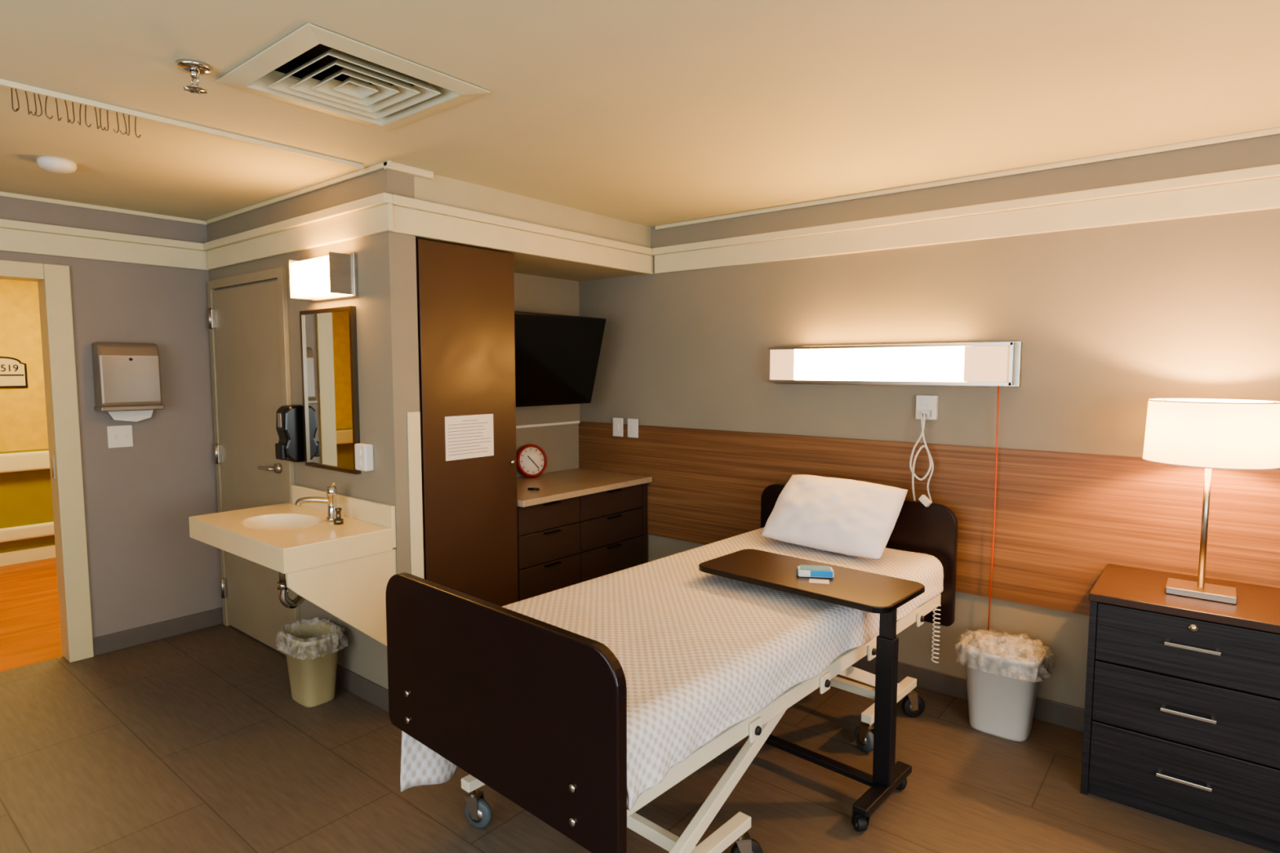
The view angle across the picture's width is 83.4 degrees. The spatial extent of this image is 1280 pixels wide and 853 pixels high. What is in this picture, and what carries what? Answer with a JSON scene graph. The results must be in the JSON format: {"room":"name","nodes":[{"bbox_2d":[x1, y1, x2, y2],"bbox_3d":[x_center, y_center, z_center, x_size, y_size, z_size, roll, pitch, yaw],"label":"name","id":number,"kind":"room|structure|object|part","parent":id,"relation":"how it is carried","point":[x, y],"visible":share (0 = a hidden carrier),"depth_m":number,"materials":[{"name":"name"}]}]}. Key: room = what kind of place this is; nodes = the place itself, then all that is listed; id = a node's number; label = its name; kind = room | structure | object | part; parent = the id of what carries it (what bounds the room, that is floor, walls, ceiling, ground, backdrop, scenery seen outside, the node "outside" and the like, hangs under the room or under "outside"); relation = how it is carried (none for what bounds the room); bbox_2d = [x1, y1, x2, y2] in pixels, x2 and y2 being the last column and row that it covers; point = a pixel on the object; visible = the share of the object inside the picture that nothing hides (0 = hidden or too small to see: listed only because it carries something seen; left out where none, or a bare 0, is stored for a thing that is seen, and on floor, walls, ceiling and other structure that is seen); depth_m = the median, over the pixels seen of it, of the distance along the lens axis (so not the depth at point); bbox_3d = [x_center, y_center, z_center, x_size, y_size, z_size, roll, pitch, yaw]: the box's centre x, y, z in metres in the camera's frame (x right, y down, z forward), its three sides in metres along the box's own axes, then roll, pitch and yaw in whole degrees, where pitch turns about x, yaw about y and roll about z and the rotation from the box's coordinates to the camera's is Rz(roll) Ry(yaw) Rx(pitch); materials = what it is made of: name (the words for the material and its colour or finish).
{"room":"hospital room","nodes":[
{"label":"hospital room","id":0,"kind":"room"},
{"bbox_2d":[0,279,54,553],"bbox_3d":[-5.283,-0.085,5.352,0.100,2.410,4.800,4,6,39],"label":"wall","id":1,"kind":"structure","parent":0,"point":[23,411],"depth_m":5.73,"materials":[{"name":"yellow paint"}]},
{"bbox_2d":[0,356,27,387],"bbox_3d":[-4.981,-0.423,5.602,0.019,0.245,0.310,4,6,39],"label":"room sign","id":2,"kind":"object","parent":1,"relation":"attached to","point":[13,372],"visible":1,"depth_m":5.65,"materials":[{"name":"beige plastic"}]},
{"bbox_2d":[0,450,49,473],"bbox_3d":[-5.210,0.309,5.323,0.090,0.150,4.400,4,6,39],"label":"handrail","id":3,"kind":"object","parent":1,"relation":"attached to","point":[30,460],"visible":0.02,"depth_m":5.68,"materials":[{"name":"white wood"}]},
{"bbox_2d":[0,521,54,542],"bbox_3d":[-5.221,0.876,5.378,0.060,0.110,4.400,4,6,39],"label":"rail","id":4,"kind":"object","parent":1,"relation":"attached to","point":[46,529],"visible":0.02,"depth_m":5.73,"materials":[{"name":"white wood"}]},
{"bbox_2d":[0,545,55,566],"bbox_3d":[-5.237,1.070,5.407,0.020,0.100,4.400,4,6,39],"label":"baseboard","id":5,"kind":"structure","parent":1,"relation":"attached to","point":[47,552],"depth_m":5.77,"materials":[{"name":"beige wood"}]},
{"bbox_2d":[0,195,222,637],"bbox_3d":[-3.629,0.099,3.068,0.120,2.410,3.540,4,6,39],"label":"wall","id":6,"kind":"structure","parent":0,"point":[145,567],"depth_m":4.03,"materials":[{"name":"paint"}]},
{"bbox_2d":[0,259,93,662],"bbox_3d":[-3.337,0.236,3.429,0.150,2.080,1.060,4,6,39],"label":"trim","id":7,"kind":"structure","parent":6,"relation":"attached to","point":[53,281],"depth_m":3.74,"materials":[{"name":"white wood"}]},
{"bbox_2d":[50,454,54,478],"bbox_3d":[-3.068,0.210,3.755,0.035,0.120,0.004,4,6,39],"label":"strike plate","id":8,"kind":"object","parent":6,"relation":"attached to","point":[51,455],"visible":1,"depth_m":3.75,"materials":[{"name":"metal"}]},
{"bbox_2d":[0,191,208,270],"bbox_3d":[-3.604,-0.952,2.885,0.042,0.285,3.420,4,6,39],"label":"trim","id":9,"kind":"structure","parent":6,"relation":"attached to","point":[15,236],"depth_m":3.79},
{"bbox_2d":[106,425,133,448],"bbox_3d":[-2.840,0.055,3.927,0.016,0.120,0.115,4,6,39],"label":"light switch","id":10,"kind":"object","parent":6,"relation":"attached to","point":[120,436],"visible":1,"depth_m":3.92,"materials":[{"name":"white plastic"}]},
{"bbox_2d":[91,342,164,422],"bbox_3d":[-2.772,-0.238,3.893,0.135,0.430,0.290,4,6,39],"label":"paper towel dispenser","id":11,"kind":"object","parent":6,"relation":"attached to","point":[127,383],"visible":1,"depth_m":3.85,"materials":[{"name":"silver metal"}]},
{"bbox_2d":[107,409,153,422],"bbox_3d":[-2.779,-0.057,3.923,0.004,0.065,0.215,4,6,39],"label":"paper towel","id":12,"kind":"object","parent":11,"relation":"hanging from","point":[126,415],"depth_m":3.92,"materials":[{"name":"white paper"}]},
{"bbox_2d":[93,607,222,656],"bbox_3d":[-2.749,1.172,4.132,0.012,0.100,0.652,4,6,39],"label":"baseboard","id":13,"kind":"structure","parent":6,"relation":"attached to","point":[127,638],"depth_m":4.10,"materials":[{"name":"plastic"}]},
{"bbox_2d":[206,168,419,689],"bbox_3d":[-1.758,0.044,3.753,1.910,2.410,0.130,4,6,39],"label":"wall","id":14,"kind":"structure","parent":0,"point":[385,304],"depth_m":3.18,"materials":[{"name":"beige paint"}]},
{"bbox_2d":[210,309,215,328],"bbox_3d":[-2.492,-0.628,4.184,0.038,0.110,0.020,4,6,39],"label":"hinge","id":15,"kind":"object","parent":14,"relation":"attached to","point":[212,311],"visible":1,"depth_m":4.17,"materials":[{"name":"metal"}]},
{"bbox_2d":[207,307,212,328],"bbox_3d":[-2.500,-0.627,4.175,0.017,0.120,0.018,4,6,39],"label":"knuckle","id":16,"kind":"object","parent":15,"relation":"attached to","point":[208,308],"visible":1,"depth_m":4.17},
{"bbox_2d":[217,444,222,462],"bbox_3d":[-2.492,0.160,4.247,0.038,0.110,0.020,4,6,39],"label":"hinge","id":17,"kind":"object","parent":14,"relation":"attached to","point":[219,446],"visible":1,"depth_m":4.23,"materials":[{"name":"metal"}]},
{"bbox_2d":[213,443,218,463],"bbox_3d":[-2.500,0.161,4.238,0.017,0.120,0.018,4,6,39],"label":"knuckle","id":18,"kind":"object","parent":17,"relation":"attached to","point":[215,444],"visible":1,"depth_m":4.23},
{"bbox_2d":[223,578,227,597],"bbox_3d":[-2.492,0.967,4.312,0.038,0.110,0.020,4,6,39],"label":"hinge","id":19,"kind":"object","parent":14,"relation":"attached to","point":[225,584],"visible":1,"depth_m":4.30,"materials":[{"name":"metal"}]},
{"bbox_2d":[220,577,224,598],"bbox_3d":[-2.500,0.968,4.303,0.017,0.120,0.018,4,6,39],"label":"knuckle","id":20,"kind":"object","parent":19,"relation":"attached to","point":[221,579],"visible":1,"depth_m":4.30},
{"bbox_2d":[213,280,291,654],"bbox_3d":[-2.155,0.224,3.998,0.833,1.988,0.016,4,6,39],"label":"door","id":21,"kind":"structure","parent":14,"relation":"attached to","point":[246,318],"depth_m":3.98,"materials":[{"name":"paint"}]},
{"bbox_2d":[257,466,276,471],"bbox_3d":[-1.956,0.219,3.778,0.133,0.019,0.065,4,6,39],"label":"lever","id":22,"kind":"object","parent":21,"relation":"attached to","point":[261,468],"visible":1,"depth_m":3.74,"materials":[{"name":"metal"}]},
{"bbox_2d":[273,462,282,473],"bbox_3d":[-1.897,0.219,3.764,0.056,0.056,0.022,4,6,39],"label":"rose","id":23,"kind":"object","parent":21,"relation":"attached to","point":[279,468],"visible":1,"depth_m":3.75,"materials":[{"name":"metal"}]},
{"bbox_2d":[206,266,300,626],"bbox_3d":[-2.156,0.201,3.991,0.950,2.060,0.025,4,6,39],"label":"frame","id":24,"kind":"object","parent":14,"relation":"attached to","point":[280,273],"visible":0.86,"depth_m":3.75,"materials":[{"name":"paint"}]},
{"bbox_2d":[275,404,305,462],"bbox_3d":[-1.756,0.037,3.594,0.105,0.288,0.112,4,6,39],"label":"soap dispenser","id":25,"kind":"object","parent":14,"relation":"attached to","point":[290,446],"visible":0.99,"depth_m":3.56,"materials":[{"name":"black plastic"}]},
{"bbox_2d":[188,484,396,646],"bbox_3d":[-1.587,0.658,3.264,0.955,0.645,0.485,4,6,39],"label":"wall-mounted sink","id":26,"kind":"object","parent":14,"relation":"attached to","point":[345,570],"visible":0.98,"depth_m":3.05,"materials":[{"name":"ceramic"}]},
{"bbox_3d":[-1.627,0.540,3.265,0.380,0.100,0.380,4,6,39],"label":"bowl","id":27,"kind":"part","parent":26,"relation":"part of","materials":[{"name":"white ceramic"}]},
{"bbox_2d":[188,502,392,573],"bbox_3d":[-1.593,0.500,3.244,0.955,0.137,0.465,4,6,39],"label":"countertop","id":28,"kind":"structure","parent":26,"relation":"on","point":[318,542],"depth_m":3.05,"materials":[{"name":"ceramic"}]},
{"bbox_2d":[294,482,337,521],"bbox_3d":[-1.465,0.338,3.275,0.207,0.181,0.070,1,5,10],"label":"sink faucet","id":29,"kind":"object","parent":28,"relation":"on","point":[331,491],"visible":0.92,"depth_m":3.26,"materials":[{"name":"silver metal"}]},
{"bbox_3d":[-1.486,0.342,3.271,0.170,0.044,0.029,0,5,-1],"label":"spout","id":30,"kind":"part","parent":29,"relation":"part of","materials":[{"name":"silver metal"}]},
{"bbox_2d":[333,507,343,524],"bbox_3d":[-1.345,0.399,3.204,0.040,0.070,0.040,4,6,39],"label":"pump nozzle","id":31,"kind":"object","parent":26,"relation":"on","point":[338,521],"visible":1,"depth_m":3.19,"materials":[{"name":"silver metal"}]},
{"bbox_2d":[203,160,393,270],"bbox_3d":[-1.780,-1.007,3.575,1.905,0.285,0.042,4,6,39],"label":"trim","id":32,"kind":"structure","parent":14,"relation":"attached to","point":[373,215],"depth_m":3.41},
{"bbox_2d":[288,251,358,302],"bbox_3d":[-1.456,-0.683,3.285,0.415,0.195,0.120,4,6,39],"label":"wall light","id":33,"kind":"object","parent":14,"relation":"attached to","point":[334,276],"visible":1,"depth_m":3.20,"materials":[{"name":"metal"}]},
{"bbox_3d":[-1.457,-0.683,3.279,0.360,0.155,0.089,4,6,39],"label":"lamp shade","id":34,"kind":"part","parent":33,"relation":"part of","materials":[{"name":"beige glass"}]},
{"bbox_2d":[299,306,360,474],"bbox_3d":[-1.470,-0.173,3.400,0.480,0.760,0.025,4,6,39],"label":"wall mirror","id":35,"kind":"object","parent":14,"relation":"attached to","point":[328,336],"visible":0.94,"depth_m":3.38,"materials":[{"name":"clear glass"}]},
{"bbox_2d":[291,484,395,548],"bbox_3d":[-1.428,0.415,3.416,0.925,0.185,0.020,4,6,39],"label":"backsplash","id":36,"kind":"structure","parent":14,"relation":"attached to","point":[371,512],"depth_m":3.29,"materials":[{"name":"beige stone"}]},
{"bbox_2d":[335,664,388,712],"bbox_3d":[-1.803,1.200,3.791,1.910,0.100,0.012,4,6,39],"label":"baseboard","id":37,"kind":"structure","parent":14,"relation":"attached to","point":[362,687],"depth_m":3.38,"materials":[{"name":"plastic"}]},
{"bbox_2d":[354,443,373,471],"bbox_3d":[-1.238,0.137,3.219,0.090,0.120,0.049,4,6,39],"label":"electrical outlet","id":38,"kind":"object","parent":14,"relation":"attached to","point":[364,460],"visible":1,"depth_m":3.19,"materials":[{"name":"white plastic"}]},
{"bbox_2d":[407,411,424,578],"bbox_3d":[-0.996,0.564,3.212,0.006,1.260,0.063,4,6,39],"label":"guard","id":39,"kind":"object","parent":14,"relation":"attached to","point":[413,418],"visible":0.56,"depth_m":3.19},
{"bbox_2d":[413,173,650,281],"bbox_3d":[-0.692,-1.040,3.946,0.610,0.280,1.650,4,6,39],"label":"wall","id":40,"kind":"structure","parent":0,"point":[443,190],"depth_m":3.77,"materials":[{"name":"paint"}]},
{"bbox_2d":[383,160,433,179],"bbox_3d":[-0.987,-1.095,3.071,0.030,0.030,0.226,4,6,39],"label":"trim","id":41,"kind":"structure","parent":40,"relation":"attached to","point":[395,166],"depth_m":3.06,"materials":[{"name":"white paint"}]},
{"bbox_2d":[389,194,654,274],"bbox_3d":[-0.481,-0.950,3.696,0.042,0.150,1.780,4,6,39],"label":"trim","id":42,"kind":"structure","parent":40,"relation":"attached to","point":[411,216],"depth_m":3.50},
{"bbox_2d":[514,272,579,477],"bbox_3d":[-0.967,0.004,4.255,0.100,2.410,1.650,4,6,39],"label":"wall","id":43,"kind":"structure","parent":0,"point":[559,443],"depth_m":4.63,"materials":[{"name":"beige paint"}]},
{"bbox_2d":[515,420,579,428],"bbox_3d":[-0.748,0.002,4.433,0.015,0.015,1.063,4,6,39],"label":"trim","id":44,"kind":"structure","parent":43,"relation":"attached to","point":[577,421],"depth_m":4.61,"materials":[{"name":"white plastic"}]},
{"bbox_3d":[-0.753,-0.083,4.154,0.350,0.800,0.384,4,6,39],"label":"wall","id":45,"kind":"structure","parent":43,"relation":"attached to","visible":0},
{"bbox_2d":[514,311,606,407],"bbox_3d":[-0.515,-0.372,4.055,0.170,0.513,0.790,4,6,39],"label":"television","id":46,"kind":"object","parent":45,"relation":"attached to","point":[557,356],"visible":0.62,"depth_m":4.07,"materials":[{"name":"black plastic"}]},
{"bbox_2d":[0,557,1273,852],"bbox_3d":[-1.570,1.399,2.562,9.520,0.100,5.400,4,6,39],"label":"floor","id":47,"kind":"structure","parent":0,"point":[197,741],"depth_m":2.73,"materials":[{"name":"beige tile"}]},
{"bbox_2d":[280,621,340,707],"bbox_3d":[-1.543,1.108,3.370,0.334,0.351,0.266,4,6,39],"label":"trash can","id":48,"kind":"object","parent":47,"relation":"on","point":[311,647],"visible":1,"depth_m":3.31,"materials":[{"name":"beige plastic"}]},
{"bbox_2d":[415,237,518,606],"bbox_3d":[-1.026,0.197,3.626,0.618,2.124,0.550,4,6,39],"label":"wardrobe","id":49,"kind":"object","parent":47,"relation":"on","point":[465,294],"visible":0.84,"depth_m":3.40,"materials":[{"name":"laminate"}]},
{"bbox_2d":[444,413,493,461],"bbox_3d":[-0.807,0.049,3.416,0.002,0.205,0.280,4,6,39],"label":"printed notice","id":50,"kind":"object","parent":49,"relation":"attached to","point":[466,437],"visible":1,"depth_m":3.41,"materials":[{"name":"paper"}]},
{"bbox_3d":[-0.641,0.180,3.620,0.016,0.024,0.024,4,6,39],"label":"knob","id":51,"kind":"part","parent":49,"relation":"part of","materials":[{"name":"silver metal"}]},
{"bbox_2d":[516,467,652,601],"bbox_3d":[-0.505,0.767,4.296,0.638,0.878,1.062,4,6,39],"label":"dresser","id":52,"kind":"object","parent":47,"relation":"on","point":[580,525],"visible":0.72,"depth_m":4.08,"materials":[{"name":"laminate"}]},
{"bbox_3d":[-0.487,0.640,3.881,0.020,0.171,0.455,4,6,39],"label":"drawer","id":53,"kind":"part","parent":52,"relation":"part of","materials":[{"name":"laminate"}]},
{"bbox_3d":[-0.487,0.474,3.868,0.020,0.150,0.455,4,6,39],"label":"drawer","id":54,"kind":"part","parent":52,"relation":"part of","materials":[{"name":"laminate"}]},
{"bbox_3d":[-0.487,0.817,3.895,0.020,0.171,0.455,4,6,39],"label":"drawer","id":55,"kind":"part","parent":52,"relation":"part of","materials":[{"name":"laminate"}]},
{"bbox_3d":[-0.471,0.566,3.862,0.022,0.008,0.110,4,6,39],"label":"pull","id":56,"kind":"part","parent":52,"relation":"part of","materials":[{"name":"black plastic"}]},
{"bbox_3d":[-0.471,0.411,3.849,0.022,0.008,0.110,4,6,39],"label":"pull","id":57,"kind":"part","parent":52,"relation":"part of","materials":[{"name":"black plastic"}]},
{"bbox_3d":[-0.471,0.743,3.876,0.022,0.008,0.110,4,6,39],"label":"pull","id":58,"kind":"part","parent":52,"relation":"part of","materials":[{"name":"black plastic"}]},
{"bbox_2d":[516,467,652,507],"bbox_3d":[-0.505,0.346,4.262,0.638,0.034,1.062,4,6,39],"label":"countertop","id":59,"kind":"structure","parent":52,"relation":"on","point":[556,486],"depth_m":4.20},
{"bbox_2d":[516,444,546,477],"bbox_3d":[-0.671,0.213,4.436,0.208,0.204,0.077,-3,6,-35],"label":"alarm clock","id":60,"kind":"object","parent":59,"relation":"on","point":[531,460],"visible":0.99,"depth_m":4.42,"materials":[{"name":"plastic"}]},
{"bbox_3d":[-0.167,0.785,4.287,0.020,0.171,0.546,4,6,39],"label":"drawer","id":61,"kind":"part","parent":52,"relation":"part of","materials":[{"name":"laminate"}]},
{"bbox_3d":[-0.167,0.609,4.272,0.020,0.171,0.546,4,6,39],"label":"drawer","id":62,"kind":"part","parent":52,"relation":"part of","materials":[{"name":"laminate"}]},
{"bbox_3d":[-0.167,0.443,4.259,0.020,0.150,0.546,4,6,39],"label":"drawer","id":63,"kind":"part","parent":52,"relation":"part of","materials":[{"name":"laminate"}]},
{"bbox_3d":[-0.150,0.711,4.267,0.022,0.008,0.110,4,6,39],"label":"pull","id":64,"kind":"part","parent":52,"relation":"part of","materials":[{"name":"black plastic"}]},
{"bbox_3d":[-0.150,0.535,4.253,0.022,0.008,0.110,4,6,39],"label":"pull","id":65,"kind":"part","parent":52,"relation":"part of","materials":[{"name":"black plastic"}]},
{"bbox_3d":[-0.150,0.379,4.241,0.022,0.008,0.110,4,6,39],"label":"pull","id":66,"kind":"part","parent":52,"relation":"part of","materials":[{"name":"black plastic"}]},
{"bbox_3d":[-0.167,0.992,4.303,0.020,0.232,0.546,4,6,39],"label":"drawer","id":67,"kind":"part","parent":52,"relation":"part of","materials":[{"name":"laminate"}]},
{"bbox_2d":[385,484,957,852],"bbox_3d":[0.311,0.841,2.782,1.020,0.976,2.223,4,6,42],"label":"hospital bed","id":68,"kind":"object","parent":47,"relation":"on","point":[534,711],"visible":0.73,"depth_m":1.97,"materials":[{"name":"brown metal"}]},
{"bbox_3d":[-0.427,1.191,2.587,0.045,0.035,0.480,4,6,42],"label":"rail","id":69,"kind":"part","parent":68,"relation":"part of","materials":[{"name":"beige metal"}]},
{"bbox_3d":[-0.418,0.729,1.960,1.020,0.503,0.032,4,6,42],"label":"footboard","id":70,"kind":"part","parent":68,"relation":"part of","materials":[{"name":"brown wood"}]},
{"bbox_2d":[400,527,943,810],"bbox_3d":[0.282,0.898,2.778,1.044,0.587,2.079,4,6,42],"label":"bedspread","id":71,"kind":"object","parent":68,"relation":"on","point":[700,654],"visible":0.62,"depth_m":2.35,"materials":[{"name":"white fabric"}]},
{"bbox_2d":[760,474,907,559],"bbox_3d":[0.890,0.403,3.325,0.598,0.304,0.310,4,6,42],"label":"pillow","id":72,"kind":"object","parent":71,"relation":"on","point":[846,517],"visible":1,"depth_m":3.23,"materials":[{"name":"fabric"}]},
{"bbox_3d":[0.167,1.234,2.053,0.045,0.035,0.480,4,6,42],"label":"rail","id":73,"kind":"part","parent":68,"relation":"part of","materials":[{"name":"beige metal"}]},
{"bbox_3d":[0.296,1.054,2.205,0.030,0.344,0.696,4,6,42],"label":"lift leg","id":74,"kind":"part","parent":68,"relation":"part of","materials":[{"name":"beige metal"}]},
{"bbox_3d":[0.640,0.851,2.490,0.036,0.055,2.145,4,6,42],"label":"rail","id":75,"kind":"part","parent":68,"relation":"part of","materials":[{"name":"beige metal"}]},
{"bbox_3d":[1.044,0.607,3.580,1.020,0.555,0.032,4,6,42],"label":"headboard","id":76,"kind":"part","parent":68,"relation":"part of","materials":[{"name":"brown wood"}]},
{"bbox_3d":[0.895,1.001,2.868,0.030,0.343,0.647,4,6,42],"label":"lift leg","id":77,"kind":"part","parent":68,"relation":"part of","materials":[{"name":"beige metal"}]},
{"bbox_3d":[1.060,1.155,3.042,0.045,0.035,0.470,4,6,42],"label":"rail","id":78,"kind":"part","parent":68,"relation":"part of","materials":[{"name":"beige metal"}]},
{"bbox_3d":[1.323,0.926,3.212,0.034,0.265,0.034,4,6,42],"label":"coiled cord","id":79,"kind":"part","parent":68,"relation":"part of","materials":[{"name":"white plastic"}]},
{"bbox_2d":[698,549,924,831],"bbox_3d":[0.617,0.944,2.728,0.781,0.779,0.398,4,6,43],"label":"table","id":80,"kind":"object","parent":47,"relation":"on","point":[868,592],"visible":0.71,"depth_m":2.52,"materials":[{"name":"laminate"}]},
{"bbox_2d":[796,564,834,577],"bbox_3d":[0.653,0.541,2.681,0.131,0.030,0.062,1,5,7],"label":"packet","id":81,"kind":"object","parent":80,"relation":"on","point":[802,571],"visible":1,"depth_m":2.66,"materials":[{"name":"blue cardboard"}]},
{"bbox_2d":[808,578,829,584],"bbox_3d":[0.650,0.562,2.607,0.070,0.001,0.050,1,5,14],"label":"paper card","id":82,"kind":"object","parent":80,"relation":"on","point":[811,580],"visible":1,"depth_m":2.60,"materials":[{"name":"white paper"}]},
{"bbox_2d":[961,634,1046,742],"bbox_3d":[1.556,1.099,3.084,0.384,0.414,0.308,4,6,39],"label":"trash can","id":83,"kind":"object","parent":47,"relation":"on","point":[1002,675],"visible":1,"depth_m":3.02,"materials":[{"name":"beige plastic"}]},
{"bbox_2d":[1080,564,1279,852],"bbox_3d":[1.990,0.970,2.598,0.598,0.750,0.532,4,6,39],"label":"dresser","id":84,"kind":"object","parent":47,"relation":"on","point":[1182,710],"visible":0.99,"depth_m":2.43,"materials":[{"name":"wood"}]},
{"bbox_3d":[1.847,1.192,2.439,0.542,0.232,0.024,4,6,39],"label":"drawer","id":85,"kind":"part","parent":84,"relation":"part of","materials":[{"name":"black wood"}]},
{"bbox_3d":[1.847,0.961,2.421,0.542,0.219,0.024,4,6,39],"label":"drawer","id":86,"kind":"part","parent":84,"relation":"part of","materials":[{"name":"black wood"}]},
{"bbox_3d":[1.847,0.744,2.404,0.542,0.205,0.024,4,6,39],"label":"drawer","id":87,"kind":"part","parent":84,"relation":"part of","materials":[{"name":"black wood"}]},
{"bbox_2d":[1142,398,1279,604],"bbox_3d":[1.995,0.253,2.530,0.387,0.690,0.387,4,6,39],"label":"table lamp","id":88,"kind":"object","parent":84,"relation":"on","point":[1207,433],"visible":1,"depth_m":2.39,"materials":[{"name":"fabric"}]},
{"bbox_3d":[1.995,0.018,2.511,0.380,0.214,0.380,4,6,39],"label":"lamp shade","id":89,"kind":"part","parent":88,"relation":"part of","materials":[{"name":"white fabric"}]},
{"bbox_2d":[0,0,1279,226],"bbox_3d":[-0.516,-1.034,1.504,6.800,0.100,5.400,4,6,39],"label":"ceiling","id":90,"kind":"structure","parent":0,"point":[646,113],"depth_m":2.23,"materials":[{"name":"paint"}]},
{"bbox_2d":[36,155,77,173],"bbox_3d":[-2.414,-1.078,2.976,0.133,0.046,0.133,4,6,39],"label":"smoke detector","id":91,"kind":"object","parent":90,"relation":"attached to","point":[52,164],"visible":1,"depth_m":2.94,"materials":[{"name":"white plastic"}]},
{"bbox_2d":[0,78,363,168],"bbox_3d":[-2.240,-0.959,1.737,0.022,0.085,3.370,4,6,39],"label":"track","id":92,"kind":"object","parent":90,"relation":"attached to","point":[11,85],"visible":1,"depth_m":2.39,"materials":[{"name":"silver metal"}]},
{"bbox_2d":[175,58,212,94],"bbox_3d":[-1.267,-0.992,2.044,0.090,0.068,0.090,4,6,39],"label":"sprinkler","id":93,"kind":"object","parent":90,"relation":"attached to","point":[194,68],"visible":1,"depth_m":2.03,"materials":[{"name":"silver metal"}]},
{"bbox_3d":[-1.257,-0.979,2.037,0.022,0.039,0.006,4,6,39],"label":"arm","id":94,"kind":"part","parent":93,"relation":"part of","materials":[{"name":"silver metal"}]},
{"bbox_2d":[215,22,489,130],"bbox_3d":[-0.866,-1.085,2.181,0.571,0.126,0.571,4,6,39],"label":"ceiling air vent","id":95,"kind":"object","parent":90,"relation":"attached to","point":[313,67],"depth_m":2.18,"materials":[{"name":"white metal"}]},
{"bbox_2d":[578,133,1279,709],"bbox_3d":[1.670,0.086,3.236,5.480,2.410,0.100,4,6,39],"label":"wall","id":96,"kind":"structure","parent":0,"point":[1108,321],"depth_m":3.23,"materials":[{"name":"beige paint"}]},
{"bbox_2d":[579,421,1142,458],"bbox_3d":[1.634,0.101,3.192,5.280,0.006,0.016,4,6,39],"label":"trim wood panel edge","id":97,"kind":"object","parent":96,"relation":"attached to","point":[1033,451],"depth_m":3.48,"materials":[{"name":"brown wood"}]},
{"bbox_2d":[767,341,1022,635],"bbox_3d":[1.171,0.269,3.522,1.195,1.340,0.112,4,6,39],"label":"wall light","id":98,"kind":"object","parent":96,"relation":"attached to","point":[993,363],"depth_m":3.36,"materials":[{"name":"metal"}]},
{"bbox_3d":[0.766,-0.326,3.790,0.140,0.158,0.074,4,6,39],"label":"glass","id":99,"kind":"part","parent":98,"relation":"part of","materials":[{"name":"beige glass"}]},
{"bbox_2d":[793,346,964,382],"bbox_3d":[1.142,-0.301,3.484,0.830,0.158,0.074,4,6,39],"label":"diffuser","id":100,"kind":"object","parent":98,"relation":"attached to","point":[811,363],"depth_m":3.44,"materials":[{"name":"beige plastic"}]},
{"bbox_3d":[1.532,-0.276,3.167,0.175,0.158,0.074,4,6,39],"label":"glass","id":101,"kind":"part","parent":98,"relation":"part of","materials":[{"name":"beige glass"}]},
{"bbox_3d":[1.579,0.390,3.212,0.015,1.147,0.036,4,6,39],"label":"call pull cord","id":102,"kind":"part","parent":98,"relation":"part of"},
{"bbox_2d":[915,395,938,420],"bbox_3d":[1.347,-0.089,3.383,0.095,0.115,0.060,4,6,39],"label":"electrical outlet","id":103,"kind":"object","parent":96,"relation":"attached to","point":[927,405],"visible":0.99,"depth_m":3.37,"materials":[{"name":"white plastic"}]},
{"bbox_2d":[909,413,933,502],"bbox_3d":[1.336,0.309,3.393,0.121,0.741,0.062,4,6,39],"label":"power cable","id":104,"kind":"object","parent":103,"relation":"attached to","point":[922,424],"visible":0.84,"depth_m":3.36,"materials":[{"name":"white plastic"}]},
{"bbox_2d":[578,422,1279,616],"bbox_3d":[1.635,0.443,3.221,5.280,0.680,0.012,4,6,39],"label":"wood panel","id":105,"kind":"object","parent":96,"relation":"attached to","point":[1060,519],"visible":0.67,"depth_m":3.19,"materials":[{"name":"laminate"}]},
{"bbox_2d":[613,417,623,436],"bbox_3d":[-0.142,0.005,4.619,0.085,0.120,0.011,4,6,39],"label":"light switch","id":106,"kind":"object","parent":105,"relation":"attached to","point":[618,423],"visible":1,"depth_m":4.61,"materials":[{"name":"white plastic"}]},
{"bbox_2d":[627,418,638,438],"bbox_3d":[-0.045,0.011,4.540,0.085,0.120,0.011,4,6,39],"label":"light switch","id":107,"kind":"object","parent":105,"relation":"attached to","point":[633,424],"visible":1,"depth_m":4.53,"materials":[{"name":"white plastic"}]},
{"bbox_2d":[652,126,1279,273],"bbox_3d":[1.879,-0.952,2.890,4.625,0.285,0.042,4,6,39],"label":"trim","id":108,"kind":"structure","parent":96,"relation":"attached to","point":[1258,188],"depth_m":3.12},
{"bbox_2d":[851,654,1084,732],"bbox_3d":[1.879,1.256,3.087,4.650,0.100,0.012,4,6,39],"label":"baseboard","id":109,"kind":"structure","parent":96,"relation":"attached to","point":[1055,713],"depth_m":3.39,"materials":[{"name":"plastic"}]}
]}

